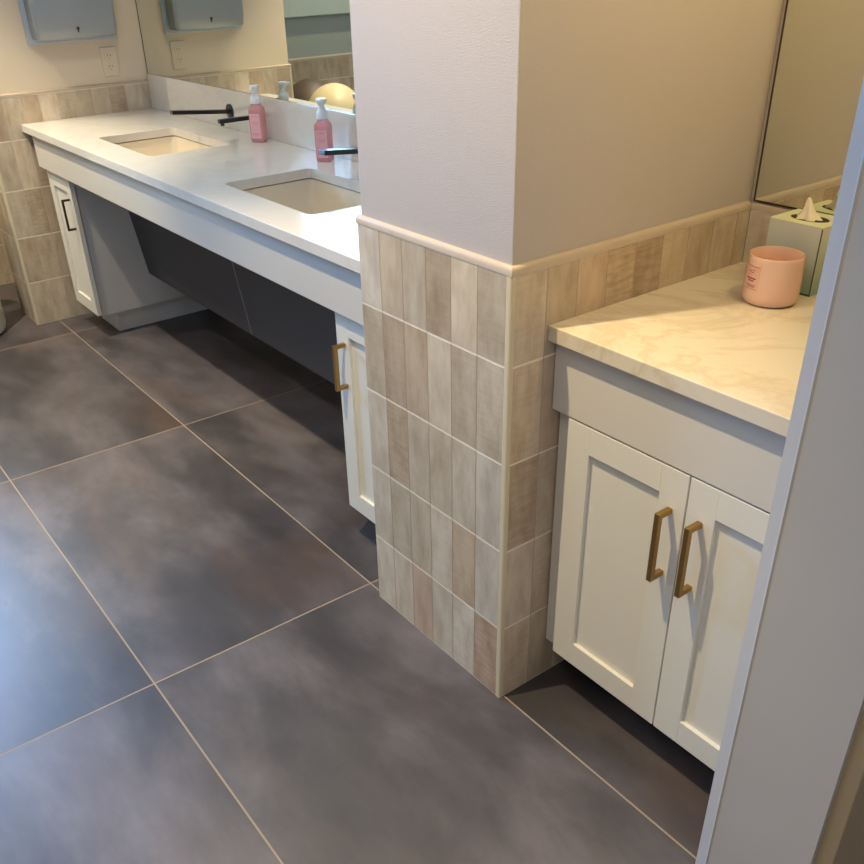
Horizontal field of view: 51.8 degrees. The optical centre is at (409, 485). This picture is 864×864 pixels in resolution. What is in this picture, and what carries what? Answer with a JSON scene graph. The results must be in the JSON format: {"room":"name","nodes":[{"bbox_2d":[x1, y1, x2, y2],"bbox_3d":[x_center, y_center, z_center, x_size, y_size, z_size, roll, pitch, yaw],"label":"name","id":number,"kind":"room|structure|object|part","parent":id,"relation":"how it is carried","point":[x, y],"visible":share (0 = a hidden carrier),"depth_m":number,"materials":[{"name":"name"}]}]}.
{"room":"public restroom","nodes":[
{"label":"public restroom","id":0,"kind":"room"},
{"bbox_2d":[0,230,13,284],"bbox_3d":[-3.306,-1.808,3.385,3.240,2.700,0.150,-22,37,-30],"label":"wall","id":1,"kind":"structure","parent":0,"point":[6,276],"depth_m":4.67,"materials":[{"name":"beige tile"}]},
{"bbox_2d":[0,0,152,324],"bbox_3d":[-1.550,-2.078,3.730,0.756,2.700,0.251,-22,37,-30],"label":"wall","id":2,"kind":"structure","parent":0,"point":[56,81],"depth_m":3.88,"materials":[{"name":"beige tile"}]},
{"bbox_2d":[17,0,117,44],"bbox_3d":[-1.405,-2.038,3.639,0.384,0.402,0.100,-22,37,-30],"label":"paper towel dispenser","id":3,"kind":"object","parent":2,"relation":"attached to","point":[44,21],"visible":1,"depth_m":3.66,"materials":[{"name":"silver metal"}]},
{"bbox_3d":[-1.542,-1.760,3.919,0.748,0.012,0.251,-22,37,-30],"label":"bullnose trim","id":4,"kind":"part","parent":2,"relation":"part of","materials":[{"name":"beige tile"}]},
{"bbox_2d":[99,46,119,76],"bbox_3d":[-1.312,-1.855,3.889,0.071,0.116,0.008,-22,37,-30],"label":"wall outlet","id":5,"kind":"object","parent":2,"relation":"attached to","point":[108,55],"visible":1,"depth_m":3.89,"materials":[{"name":"white plastic"}]},
{"bbox_2d":[105,53,112,59],"bbox_3d":[-1.311,-1.872,3.877,0.034,0.029,0.002,-22,37,-30],"label":"socket","id":6,"kind":"object","parent":5,"relation":"attached to","point":[108,56],"depth_m":3.88,"materials":[{"name":"white plastic"}]},
{"bbox_2d":[107,63,114,70],"bbox_3d":[-1.310,-1.837,3.899,0.034,0.029,0.002,-22,37,-30],"label":"socket","id":7,"kind":"object","parent":5,"relation":"attached to","point":[110,66],"depth_m":3.90,"materials":[{"name":"white plastic"}]},
{"bbox_2d":[0,282,714,863],"bbox_3d":[-1.246,0.552,2.030,4.250,0.060,6.900,-22,37,-30],"label":"floor","id":8,"kind":"structure","parent":0,"point":[203,659],"depth_m":2.10,"materials":[{"name":"tile"}]},
{"bbox_2d":[0,300,5,333],"bbox_3d":[-2.056,-1.062,3.855,0.376,0.861,0.376,-22,37,-30],"label":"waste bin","id":9,"kind":"object","parent":8,"relation":"on","point":[2,316],"visible":1,"depth_m":4.06,"materials":[{"name":"white plastic"}]},
{"bbox_2d":[47,170,207,330],"bbox_3d":[-1.262,-1.095,4.028,0.586,0.692,0.296,-22,37,-30],"label":"base cabinet","id":10,"kind":"object","parent":8,"relation":"on","point":[111,277],"visible":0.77,"depth_m":3.90,"materials":[{"name":"white paint"}]},
{"bbox_3d":[-1.423,-1.129,3.711,0.035,0.128,0.008,-22,37,-30],"label":"handle","id":11,"kind":"part","parent":10,"relation":"part of","materials":[{"name":"black metal"}]},
{"bbox_3d":[-1.459,-1.055,3.874,0.020,0.581,0.284,-22,37,-30],"label":"door","id":12,"kind":"part","parent":10,"relation":"part of","materials":[{"name":"white paint"}]},
{"bbox_2d":[128,210,339,383],"bbox_3d":[-0.591,-0.729,3.150,0.080,0.450,2.032,-22,37,-30],"label":"panel","id":13,"kind":"object","parent":10,"relation":"attached to","point":[293,324],"visible":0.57,"depth_m":3.20,"materials":[{"name":"grey laminate"}]},
{"bbox_2d":[332,312,374,523],"bbox_3d":[0.109,-0.172,2.422,0.586,0.692,0.262,-22,37,-30],"label":"base cabinet","id":14,"kind":"object","parent":8,"relation":"on","point":[352,381],"visible":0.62,"depth_m":2.30,"materials":[{"name":"white paint"}]},
{"bbox_3d":[-0.175,-0.298,2.243,0.035,0.123,0.010,-22,37,-30],"label":"handle","id":15,"kind":"part","parent":14,"relation":"part of","materials":[{"name":"gold metal"}]},
{"bbox_2d":[546,344,785,770],"bbox_3d":[0.681,0.136,1.742,0.577,0.834,0.656,-22,37,-30],"label":"base cabinet","id":16,"kind":"object","parent":8,"relation":"on","point":[664,497],"visible":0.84,"depth_m":1.61,"materials":[{"name":"white paint"}]},
{"bbox_3d":[0.400,0.172,1.730,0.020,0.576,0.281,-22,37,-30],"label":"door","id":17,"kind":"part","parent":16,"relation":"part of","materials":[{"name":"white paint"}]},
{"bbox_3d":[0.440,0.105,1.567,0.035,0.143,0.010,-22,37,-30],"label":"handle","id":18,"kind":"part","parent":16,"relation":"part of","materials":[{"name":"gold metal"}]},
{"bbox_2d":[548,262,816,436],"bbox_3d":[0.675,-0.238,1.522,0.567,0.030,0.660,-22,37,-30],"label":"countertop","id":19,"kind":"structure","parent":16,"relation":"on","point":[697,338],"depth_m":1.52,"materials":[{"name":"beige stone"}]},
{"bbox_2d":[741,246,805,307],"bbox_3d":[0.676,-0.387,1.652,0.102,0.090,0.102,-22,37,-30],"label":"candle jar","id":20,"kind":"object","parent":19,"relation":"on","point":[773,275],"visible":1,"depth_m":1.62,"materials":[{"name":"pink glass"}]},
{"bbox_2d":[746,263,757,290],"bbox_3d":[0.629,-0.383,1.634,0.003,0.042,0.031,-12,33,-17],"label":"print","id":21,"kind":"object","parent":20,"relation":"attached to","point":[751,268],"depth_m":1.63},
{"bbox_2d":[765,197,833,296],"bbox_3d":[0.760,-0.466,1.704,0.094,0.166,0.111,-22,37,-30],"label":"tissue box","id":22,"kind":"object","parent":19,"relation":"on","point":[806,230],"visible":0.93,"depth_m":1.67,"materials":[{"name":"cardboard"}]},
{"bbox_3d":[0.477,0.128,1.522,0.035,0.144,0.010,-22,37,-30],"label":"handle","id":23,"kind":"part","parent":16,"relation":"part of","materials":[{"name":"gold metal"}]},
{"bbox_3d":[0.569,0.286,1.532,0.020,0.576,0.281,-22,37,-30],"label":"door","id":24,"kind":"part","parent":16,"relation":"part of","materials":[{"name":"white paint"}]},
{"bbox_2d":[349,0,782,697],"bbox_3d":[0.288,-0.879,1.639,0.669,2.700,0.478,-22,37,-30],"label":"wall pillar","id":25,"kind":"structure","parent":0,"point":[526,167],"depth_m":1.64,"materials":[{"name":"tile"}]},
{"bbox_3d":[0.296,-0.563,1.828,0.661,0.016,0.478,-22,37,-30],"label":"bullnose trim","id":26,"kind":"part","parent":25,"relation":"part of","materials":[{"name":"beige tile"}]},
{"bbox_2d":[742,0,786,260],"bbox_3d":[-0.031,-1.437,2.580,0.120,2.700,4.274,-22,37,-30],"label":"wall","id":27,"kind":"structure","parent":0,"point":[784,1],"depth_m":1.74,"materials":[{"name":"beige paint"}]},
{"bbox_2d":[21,73,361,273],"bbox_3d":[-0.616,-1.150,2.968,0.611,0.174,2.666,-22,37,-30],"label":"countertop","id":28,"kind":"structure","parent":27,"relation":"attached to","point":[214,178],"depth_m":3.00,"materials":[{"name":"white stone"}]},
{"bbox_2d":[115,136,210,155],"bbox_3d":[-0.925,-1.206,3.385,0.362,0.135,0.565,-22,37,-30],"label":"sink","id":29,"kind":"object","parent":28,"relation":"in","point":[166,144],"visible":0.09,"depth_m":3.57,"materials":[{"name":"white ceramic"}]},
{"bbox_2d":[32,136,362,324],"bbox_3d":[-0.815,-0.913,2.888,0.016,0.136,2.610,-22,37,-30],"label":"apron panel","id":30,"kind":"object","parent":28,"relation":"attached to","point":[335,287],"visible":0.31,"depth_m":2.56,"materials":[{"name":"grey paint"}]},
{"bbox_2d":[248,85,267,141],"bbox_3d":[-0.553,-1.341,3.207,0.051,0.190,0.053,7,32,14],"label":"soap bottle","id":31,"kind":"object","parent":28,"relation":"on","point":[256,111],"visible":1,"depth_m":3.20,"materials":[{"name":"pink plastic"}]},
{"bbox_2d":[242,178,360,214],"bbox_3d":[-0.284,-0.773,2.630,0.357,0.135,0.564,-22,37,-30],"label":"sink","id":32,"kind":"object","parent":28,"relation":"in","point":[311,196],"visible":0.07,"depth_m":2.81,"materials":[{"name":"white ceramic"}]},
{"bbox_2d":[314,98,333,161],"bbox_3d":[-0.280,-1.148,2.870,0.051,0.190,0.053,6,32,13],"label":"soap bottle","id":33,"kind":"object","parent":28,"relation":"on","point":[322,127],"visible":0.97,"depth_m":2.86,"materials":[{"name":"pink plastic"}]},
{"bbox_2d":[319,147,357,155],"bbox_3d":[-0.158,-0.993,2.662,0.243,0.056,0.054,-22,37,-30],"label":"faucet","id":34,"kind":"object","parent":28,"relation":"attached to","point":[335,151],"visible":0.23,"depth_m":2.61,"materials":[{"name":"black metal"}]},
{"bbox_2d":[135,0,355,113],"bbox_3d":[-0.396,-1.812,2.781,0.019,1.144,2.673,-22,37,-30],"label":"wall mirror","id":35,"kind":"object","parent":27,"relation":"attached to","point":[299,51],"visible":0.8,"depth_m":3.16,"materials":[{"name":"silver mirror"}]},
{"bbox_2d":[147,73,358,161],"bbox_3d":[-0.378,-1.260,3.107,0.019,0.143,2.666,-22,37,-30],"label":"backsplash","id":36,"kind":"structure","parent":27,"relation":"attached to","point":[289,122],"depth_m":3.29,"materials":[{"name":"white stone"}]},
{"bbox_2d":[170,104,233,117],"bbox_3d":[-0.798,-1.424,3.412,0.243,0.056,0.054,-22,37,-30],"label":"faucet","id":37,"kind":"object","parent":36,"relation":"attached to","point":[229,111],"visible":0.89,"depth_m":3.41,"materials":[{"name":"black metal"}]},
{"bbox_3d":[-0.801,-1.431,3.405,0.237,0.036,0.026,-22,37,-30],"label":"spout","id":38,"kind":"part","parent":37,"relation":"part of","materials":[{"name":"black metal"}]},
{"bbox_3d":[-0.703,-1.462,3.471,0.008,0.054,0.054,-22,37,-30],"label":"wall plate","id":39,"kind":"part","parent":37,"relation":"part of","materials":[{"name":"black metal"}]},
{"bbox_2d":[217,115,248,125],"bbox_3d":[-0.619,-1.341,3.249,0.173,0.044,0.044,-22,37,-30],"label":"spout","id":40,"kind":"object","parent":36,"relation":"attached to","point":[240,118],"visible":0.47,"depth_m":3.23,"materials":[{"name":"black metal"}]},
{"bbox_2d":[742,201,794,262],"bbox_3d":[0.905,-0.377,1.639,0.010,0.196,0.660,-22,37,-30],"label":"tile backsplash","id":41,"kind":"structure","parent":27,"relation":"attached to","point":[760,214],"depth_m":1.82,"materials":[{"name":"tile"}]},
{"bbox_3d":[0.902,-0.445,1.597,0.010,0.016,0.660,-22,37,-30],"label":"bullnose trim","id":42,"kind":"part","parent":41,"relation":"part of","materials":[{"name":"beige tile"}]},
{"bbox_2d":[753,0,863,215],"bbox_3d":[0.885,-0.949,1.293,0.008,1.159,0.656,-22,37,-30],"label":"wall mirror","id":43,"kind":"object","parent":27,"relation":"attached to","point":[819,73],"visible":1,"depth_m":1.66,"materials":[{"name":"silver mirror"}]},
{"bbox_3d":[-0.333,0.006,0.210,3.668,2.700,0.164,-22,37,-30],"label":"wall","id":44,"kind":"structure","parent":0,"visible":0},
{"bbox_2d":[695,77,863,863],"bbox_3d":[0.445,-0.079,0.790,0.111,2.200,0.155,-22,37,-30],"label":"door frame","id":45,"kind":"structure","parent":44,"relation":"attached to","point":[796,705],"depth_m":0.90,"materials":[{"name":"white paint"}]}
]}

